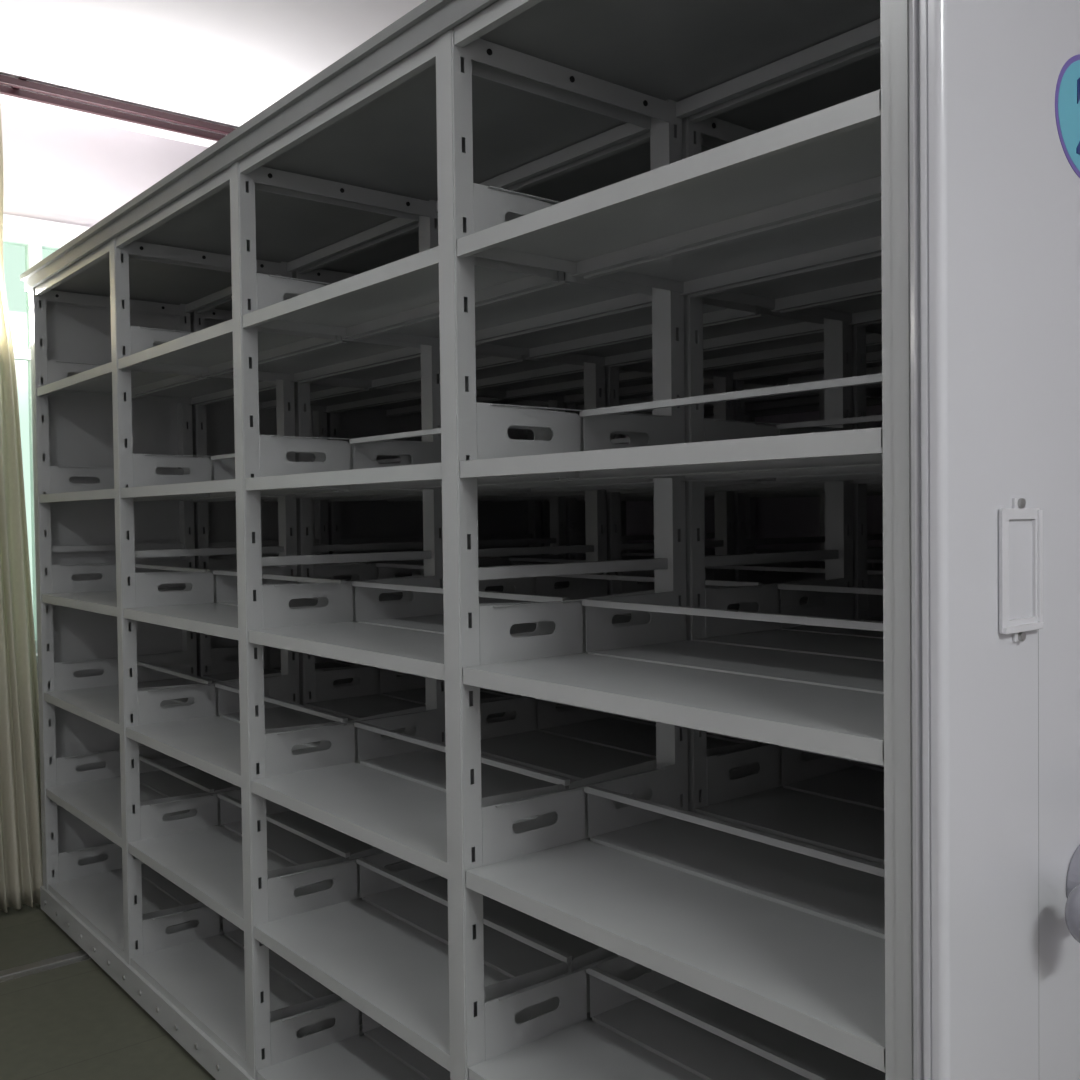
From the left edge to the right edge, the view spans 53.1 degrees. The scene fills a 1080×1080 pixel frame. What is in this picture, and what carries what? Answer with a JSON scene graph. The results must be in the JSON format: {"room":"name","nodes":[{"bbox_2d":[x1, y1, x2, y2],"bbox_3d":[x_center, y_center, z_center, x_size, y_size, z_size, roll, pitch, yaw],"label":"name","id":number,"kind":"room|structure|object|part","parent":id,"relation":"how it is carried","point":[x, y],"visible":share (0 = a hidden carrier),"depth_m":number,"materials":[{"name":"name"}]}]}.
{"room":"archive storage room","nodes":[
{"label":"archive storage room","id":0,"kind":"room"},
{"bbox_2d":[1,103,208,675],"bbox_3d":[-1.903,-0.169,4.598,5.480,3.150,0.150,-2,2,-39],"label":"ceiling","id":1,"kind":"structure","parent":0,"point":[61,169],"depth_m":4.46,"materials":[{"name":"paint"}]},
{"bbox_2d":[3,228,73,652],"bbox_3d":[-2.534,-0.384,4.074,2.450,1.720,0.060,-2,2,-39],"label":"frame","id":2,"kind":"object","parent":1,"relation":"attached to","point":[34,242],"visible":0.14,"depth_m":4.43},
{"bbox_2d":[3,214,89,235],"bbox_3d":[-2.494,-1.263,3.991,2.510,0.040,0.012,-2,2,-39],"label":"trim","id":3,"kind":"structure","parent":1,"relation":"attached to","point":[11,220],"depth_m":4.38,"materials":[{"name":"white plastic"}]},
{"bbox_2d":[0,903,215,1079],"bbox_3d":[0.455,1.493,1.800,5.780,0.100,7.500,-2,2,-39],"label":"floor","id":4,"kind":"structure","parent":0,"point":[74,1021],"depth_m":3.20,"materials":[{"name":"plastic"}]},
{"bbox_2d":[0,950,91,982],"bbox_3d":[-1.295,1.412,3.921,5.440,0.007,0.090,-2,2,-39],"label":"floor track","id":5,"kind":"object","parent":4,"relation":"on","point":[63,960],"depth_m":3.61,"materials":[{"name":"metal"}]},
{"bbox_2d":[190,41,883,1020],"bbox_3d":[-0.030,0.202,3.223,0.635,2.413,3.731,-2,2,-39],"label":"shelving unit","id":6,"kind":"object","parent":4,"relation":"on","point":[829,802],"visible":0.33,"depth_m":2.70,"materials":[{"name":"paint"}]},
{"bbox_2d":[20,0,1079,1079],"bbox_3d":[-0.501,0.217,2.835,0.635,2.413,3.731,-2,2,-39],"label":"shelving unit","id":7,"kind":"object","parent":4,"relation":"on","point":[213,847],"visible":0.99,"depth_m":2.05,"materials":[{"name":"paint"}]},
{"bbox_3d":[0.670,0.224,1.413,0.608,2.390,0.046,-2,2,-39],"label":"panel","id":8,"kind":"part","parent":7,"relation":"part of","materials":[{"name":"paint"}]},
{"bbox_2d":[998,498,1043,641],"bbox_3d":[0.578,0.036,1.298,0.094,0.172,0.010,-2,2,-39],"label":"label holder","id":9,"kind":"object","parent":7,"relation":"attached to","point":[1020,544],"visible":1,"depth_m":1.30,"materials":[{"name":"paint"}]},
{"bbox_2d":[1055,54,1079,177],"bbox_3d":[0.724,-0.548,1.416,0.206,0.168,0.002,-2,2,-39],"label":"sticker","id":10,"kind":"object","parent":7,"relation":"attached to","point":[1067,93],"visible":1,"depth_m":1.38,"materials":[{"name":"blue plastic"}]},
{"bbox_2d":[1064,845,1079,942],"bbox_3d":[0.720,0.448,1.369,0.253,0.280,0.089,-2,2,-39],"label":"hand crank","id":11,"kind":"object","parent":7,"relation":"attached to","point":[1072,906],"visible":1,"depth_m":1.29,"materials":[{"name":"plastic"}]},
{"bbox_3d":[0.663,0.450,1.300,0.076,0.076,0.053,-2,2,-39],"label":"knob","id":12,"kind":"part","parent":11,"relation":"part of","materials":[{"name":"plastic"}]},
{"bbox_2d":[327,320,883,771],"bbox_3d":[0.441,0.187,3.611,0.635,2.413,3.731,-2,2,-39],"label":"shelving unit","id":13,"kind":"object","parent":4,"relation":"on","point":[377,521],"visible":0.07,"depth_m":3.77,"materials":[{"name":"paint"}]},
{"bbox_2d":[478,360,882,787],"bbox_3d":[0.911,0.173,3.999,0.635,2.413,3.731,-2,2,-39],"label":"shelving unit","id":14,"kind":"object","parent":4,"relation":"on","point":[497,519],"visible":0.05,"depth_m":4.37,"materials":[{"name":"paint"}]},
{"bbox_2d":[541,386,882,574],"bbox_3d":[1.382,0.158,4.387,0.635,2.413,3.731,-2,2,-39],"label":"shelving unit","id":15,"kind":"object","parent":4,"relation":"on","point":[810,402],"visible":0.03,"depth_m":5.09,"materials":[{"name":"paint"}]},
{"bbox_2d":[0,0,425,146],"bbox_3d":[0.416,-1.756,1.725,5.780,0.100,7.500,-2,2,-39],"label":"ceiling","id":16,"kind":"structure","parent":0,"point":[220,62],"depth_m":3.81,"materials":[{"name":"paint"}]},
{"bbox_2d":[0,101,42,912],"bbox_3d":[-2.421,-0.133,3.750,1.310,3.100,0.071,-2,2,-39],"label":"curtain","id":17,"kind":"object","parent":16,"relation":"hanging from","point":[21,870],"visible":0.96,"depth_m":4.11,"materials":[{"name":"fabric"}]},
{"bbox_2d":[0,75,234,140],"bbox_3d":[-1.976,-1.714,4.093,4.600,0.034,0.145,-2,2,-39],"label":"rail","id":18,"kind":"object","parent":16,"relation":"attached to","point":[16,83],"depth_m":4.30,"materials":[{"name":"metal"}]},
{"bbox_2d":[626,405,882,567],"bbox_3d":[2.607,-0.199,3.553,0.150,3.150,7.500,-2,2,-39],"label":"wall","id":19,"kind":"structure","parent":0,"point":[788,517],"depth_m":5.17,"materials":[{"name":"paint"}]}
]}

